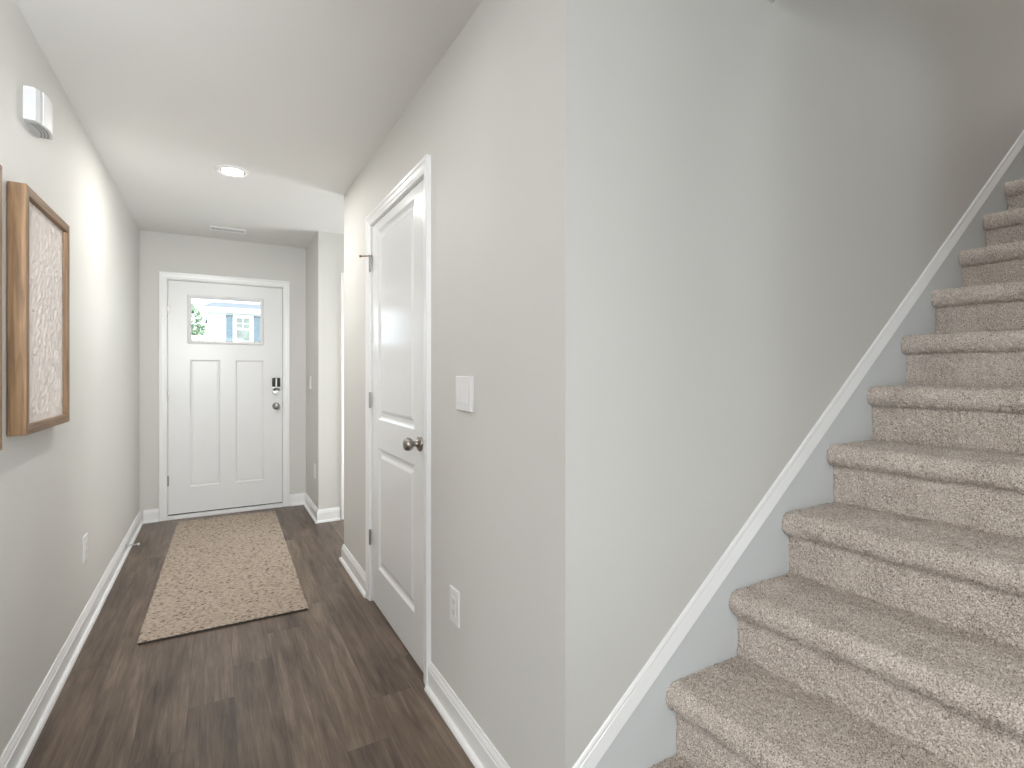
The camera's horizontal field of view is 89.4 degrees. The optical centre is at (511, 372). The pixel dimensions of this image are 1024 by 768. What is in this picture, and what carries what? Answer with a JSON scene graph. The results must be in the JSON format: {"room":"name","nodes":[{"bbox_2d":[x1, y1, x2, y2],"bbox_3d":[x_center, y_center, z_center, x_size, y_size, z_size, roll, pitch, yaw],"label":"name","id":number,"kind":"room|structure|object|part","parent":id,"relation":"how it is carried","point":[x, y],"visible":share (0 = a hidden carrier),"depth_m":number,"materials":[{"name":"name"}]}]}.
{"room":"entrance hallway","nodes":[
{"label":"entrance hallway","id":0,"kind":"room"},
{"bbox_2d":[0,0,138,756],"bbox_3d":[-4.048,0.030,1.484,4.440,2.440,4.190,0,0,-30],"label":"wall","id":1,"kind":"structure","parent":0,"point":[60,484],"depth_m":2.25,"materials":[{"name":"paint"}]},
{"bbox_2d":[0,165,1,450],"bbox_3d":[-1.288,-0.179,1.177,0.045,0.782,0.540,0,0,-30],"label":"framed panel","id":2,"kind":"object","parent":1,"relation":"attached to","point":[0,165],"visible":1,"depth_m":1.41,"materials":[{"name":"brown wood"}]},
{"bbox_2d":[23,85,52,139],"bbox_3d":[-1.643,-0.902,1.803,0.054,0.117,0.165,0,0,-30],"label":"door chime","id":3,"kind":"object","parent":1,"relation":"attached to","point":[37,107],"visible":1,"depth_m":1.75,"materials":[{"name":"white plastic"}]},
{"bbox_2d":[7,181,69,435],"bbox_3d":[-1.659,-0.197,1.826,0.045,0.782,0.540,0,0,-30],"label":"framed panel","id":4,"kind":"object","parent":1,"relation":"attached to","point":[38,239],"visible":1,"depth_m":1.74,"materials":[{"name":"brown wood"}]},
{"bbox_3d":[-1.532,-0.197,1.605,0.045,0.780,0.030,0,0,-30],"label":"frame","id":5,"kind":"part","parent":4,"relation":"part of","materials":[{"name":"brown wood"}]},
{"bbox_3d":[-1.659,-0.573,1.826,0.045,0.030,0.538,0,0,-30],"label":"frame","id":6,"kind":"part","parent":4,"relation":"part of","materials":[{"name":"brown wood"}]},
{"bbox_3d":[-1.659,0.179,1.826,0.045,0.030,0.538,0,0,-30],"label":"frame","id":7,"kind":"part","parent":4,"relation":"part of","materials":[{"name":"brown wood"}]},
{"bbox_3d":[-1.653,-0.196,1.829,0.010,0.728,0.487,0,0,-30],"label":"plaster panel","id":8,"kind":"part","parent":4,"relation":"part of","materials":[{"name":"white paint"}]},
{"bbox_3d":[-1.785,-0.197,2.048,0.045,0.780,0.030,0,0,-30],"label":"frame","id":9,"kind":"part","parent":4,"relation":"part of","materials":[{"name":"brown wood"}]},
{"bbox_2d":[0,511,142,767],"bbox_3d":[-3.999,1.197,1.427,4.468,0.106,4.098,0,0,-30],"label":"baseboard","id":10,"kind":"structure","parent":1,"relation":"attached to","point":[19,748],"depth_m":2.08,"materials":[{"name":"white paint"}]},
{"bbox_2d":[83,533,87,562],"bbox_3d":[-2.076,0.850,2.517,0.008,0.122,0.076,0,0,-30],"label":"wall outlet","id":11,"kind":"object","parent":1,"relation":"attached to","point":[85,537],"visible":1,"depth_m":2.50,"materials":[{"name":"white plastic"}]},
{"bbox_2d":[139,230,305,520],"bbox_3d":[-1.761,0.030,5.144,3.160,2.440,0.140,0,0,-30],"label":"wall","id":12,"kind":"structure","parent":0,"point":[158,251],"depth_m":4.52,"materials":[{"name":"paint"}]},
{"bbox_2d":[143,509,158,523],"bbox_3d":[-3.022,1.197,4.327,0.104,0.106,0.028,0,0,-30],"label":"baseboard","id":13,"kind":"structure","parent":12,"relation":"attached to","point":[151,515],"depth_m":4.33,"materials":[{"name":"white paint"}]},
{"bbox_2d":[159,271,289,521],"bbox_3d":[-2.568,0.196,4.670,1.018,2.109,0.160,0,0,-30],"label":"trim","id":14,"kind":"structure","parent":12,"relation":"attached to","point":[164,276],"depth_m":4.45,"materials":[{"name":"white paint"}]},
{"bbox_2d":[167,280,282,515],"bbox_3d":[-2.538,0.212,4.606,0.912,2.008,0.116,0,0,-30],"label":"door","id":15,"kind":"structure","parent":12,"relation":"in","point":[224,398],"depth_m":4.61,"materials":[{"name":"white paint"}]},
{"bbox_3d":[-2.180,0.307,4.785,0.066,0.066,0.074,0,0,-30],"label":"knob","id":16,"kind":"part","parent":15,"relation":"part of","materials":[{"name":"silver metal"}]},
{"bbox_2d":[24,505,474,767],"bbox_3d":[0.092,1.300,0.323,10.720,0.100,10.110,0,0,-30],"label":"floor","id":17,"kind":"structure","parent":0,"point":[331,683],"depth_m":2.04,"materials":[{"name":"wood"}]},
{"bbox_2d":[137,511,308,644],"bbox_3d":[-1.927,1.238,3.511,0.746,0.022,2.199,0,0,-29],"label":"rug","id":18,"kind":"object","parent":17,"relation":"on","point":[219,572],"visible":1,"depth_m":3.09,"materials":[{"name":"beige fabric"}]},
{"bbox_2d":[167,503,282,519],"bbox_3d":[-2.568,1.235,4.670,0.902,0.030,0.162,0,0,-30],"label":"threshold","id":19,"kind":"object","parent":17,"relation":"on","point":[276,505],"visible":0.6,"depth_m":4.59,"materials":[{"name":"white paint"}]},
{"bbox_2d":[649,178,1023,767],"bbox_3d":[1.963,-0.049,1.693,3.485,2.612,1.048,0,0,-30],"label":"staircase","id":20,"kind":"structure","parent":17,"relation":"on","point":[892,636],"depth_m":1.42,"materials":[{"name":"beige carpet"}]},
{"bbox_2d":[306,231,343,518],"bbox_3d":[-1.031,0.030,5.074,1.762,2.440,0.705,0,0,-30],"label":"wall","id":21,"kind":"structure","parent":0,"point":[325,252],"depth_m":4.39,"materials":[{"name":"paint"}]},
{"bbox_2d":[290,493,339,523],"bbox_3d":[-1.776,1.197,4.632,0.202,0.106,0.774,0,0,-39],"label":"baseboard","id":22,"kind":"structure","parent":21,"relation":"attached to","point":[329,514],"depth_m":4.41,"materials":[{"name":"white paint"}]},
{"bbox_2d":[341,272,343,519],"bbox_3d":[-1.026,0.197,4.659,0.998,2.107,0.021,0,0,-30],"label":"trim","id":23,"kind":"structure","parent":21,"relation":"attached to","point":[342,274],"depth_m":4.41,"materials":[{"name":"white paint"}]},
{"bbox_2d":[15,0,775,247],"bbox_3d":[0.067,-1.370,0.366,10.720,0.360,10.210,0,0,-30],"label":"ceiling","id":24,"kind":"structure","parent":0,"point":[299,96],"depth_m":2.18,"materials":[{"name":"paint"}]},
{"bbox_2d":[210,226,245,234],"bbox_3d":[-2.359,-1.187,4.296,0.265,0.007,0.130,0,0,-30],"label":"ceiling vent","id":25,"kind":"object","parent":24,"relation":"in","point":[212,228],"visible":1,"depth_m":4.29,"materials":[{"name":"white metal"}]},
{"bbox_2d":[215,165,249,177],"bbox_3d":[-1.647,-1.185,3.047,0.184,0.009,0.184,0,0,-30],"label":"recessed light","id":26,"kind":"object","parent":24,"relation":"in","point":[228,170],"visible":1,"depth_m":3.04,"materials":[{"name":"white paint"}]},
{"bbox_2d":[344,0,538,767],"bbox_3d":[-0.474,0.030,2.441,0.120,2.440,2.410,0,0,-30],"label":"wall","id":27,"kind":"structure","parent":0,"point":[476,114],"depth_m":1.67,"materials":[{"name":"paint"}]},
{"bbox_2d":[339,544,364,597],"bbox_3d":[-0.215,1.197,3.615,1.790,0.106,0.684,0,0,-30],"label":"baseboard","id":28,"kind":"structure","parent":27,"relation":"attached to","point":[357,574],"depth_m":3.16,"materials":[{"name":"white paint"}]},
{"bbox_2d":[359,179,423,672],"bbox_3d":[-0.586,0.219,2.481,0.109,2.038,0.882,0,0,-30],"label":"door","id":29,"kind":"structure","parent":27,"relation":"in","point":[397,256],"depth_m":2.40,"materials":[{"name":"white paint"}]},
{"bbox_3d":[-0.416,0.295,2.148,0.074,0.066,0.066,0,0,-30],"label":"knob","id":30,"kind":"part","parent":29,"relation":"part of","materials":[{"name":"silver metal"}]},
{"bbox_2d":[365,154,430,685],"bbox_3d":[-0.517,0.193,2.494,0.140,2.115,0.964,0,0,-30],"label":"trim","id":31,"kind":"structure","parent":27,"relation":"attached to","point":[422,170],"depth_m":2.30,"materials":[{"name":"white paint"}]},
{"bbox_2d":[450,585,459,627],"bbox_3d":[-0.205,0.830,1.840,0.008,0.124,0.078,0,0,-30],"label":"wall outlet","id":32,"kind":"object","parent":27,"relation":"attached to","point":[454,593],"visible":1,"depth_m":1.83,"materials":[{"name":"white plastic"}]},
{"bbox_2d":[452,596,455,617],"bbox_3d":[-0.207,0.830,1.839,0.004,0.067,0.033,0,0,-30],"label":"receptacle","id":33,"kind":"object","parent":32,"relation":"attached to","point":[453,597],"depth_m":1.83,"materials":[{"name":"white plastic"}]},
{"bbox_2d":[456,376,473,411],"bbox_3d":[-0.164,0.070,1.762,0.014,0.119,0.124,0,0,-30],"label":"light switch","id":34,"kind":"object","parent":27,"relation":"attached to","point":[464,384],"visible":1,"depth_m":1.74,"materials":[{"name":"white plastic"}]},
{"bbox_2d":[424,661,509,767],"bbox_3d":[-0.108,1.197,1.649,0.028,0.106,0.912,0,0,-30],"label":"baseboard","id":35,"kind":"structure","parent":27,"relation":"attached to","point":[479,749],"depth_m":1.75,"materials":[{"name":"white paint"}]},
{"bbox_2d":[539,0,1023,767],"bbox_3d":[2.907,-1.370,2.914,6.462,5.240,0.120,0,0,-30],"label":"wall","id":36,"kind":"structure","parent":0,"point":[737,198],"depth_m":1.50,"materials":[{"name":"paint"}]},
{"bbox_2d":[572,130,1023,767],"bbox_3d":[1.645,-0.214,2.114,3.468,2.929,0.018,0,0,-30],"label":"skirt board","id":37,"kind":"object","parent":36,"relation":"attached to","point":[640,731],"visible":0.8,"depth_m":1.65,"materials":[{"name":"white paint"}]},
{"label":"outside","id":38,"kind":"structure","parent":0,"visible":0},
{"bbox_3d":[-24.029,1.725,42.112,80.000,0.250,83.030,0,0,-30],"label":"ground","id":39,"kind":"structure","parent":38,"visible":0},
{"bbox_2d":[191,303,206,340],"bbox_3d":[-15.404,-0.969,23.446,2.711,5.137,2.718,0,0,-30],"label":"tree","id":40,"kind":"object","parent":39,"relation":"on","point":[195,333],"visible":0.07,"depth_m":23.79,"materials":[{"name":"green plant"}]},
{"bbox_2d":[201,302,259,341],"bbox_3d":[-14.442,-1.465,35.954,12.050,6.130,9.730,0,0,-30],"label":"neighbor house","id":41,"kind":"structure","parent":39,"relation":"on","point":[240,322],"depth_m":29.73,"materials":[{"name":"white"}]},
{"bbox_2d":[226,315,232,340],"bbox_3d":[-16.193,-2.555,29.630,0.340,1.510,0.060,0,0,-30],"label":"shutter","id":42,"kind":"object","parent":41,"relation":"hanging from","point":[229,318],"depth_m":29.62,"materials":[{"name":"blue paint"}]},
{"bbox_3d":[-15.591,-2.510,29.988,0.720,1.360,0.014,0,0,-30],"label":"pane","id":43,"kind":"part","parent":41,"relation":"part of","materials":[{"name":"clear glass"}]},
{"bbox_2d":[254,316,259,341],"bbox_3d":[-14.960,-2.555,30.333,0.340,1.510,0.060,0,0,-30],"label":"shutter","id":44,"kind":"object","parent":41,"relation":"hanging from","point":[256,318],"depth_m":30.33,"materials":[{"name":"blue paint"}]}
]}

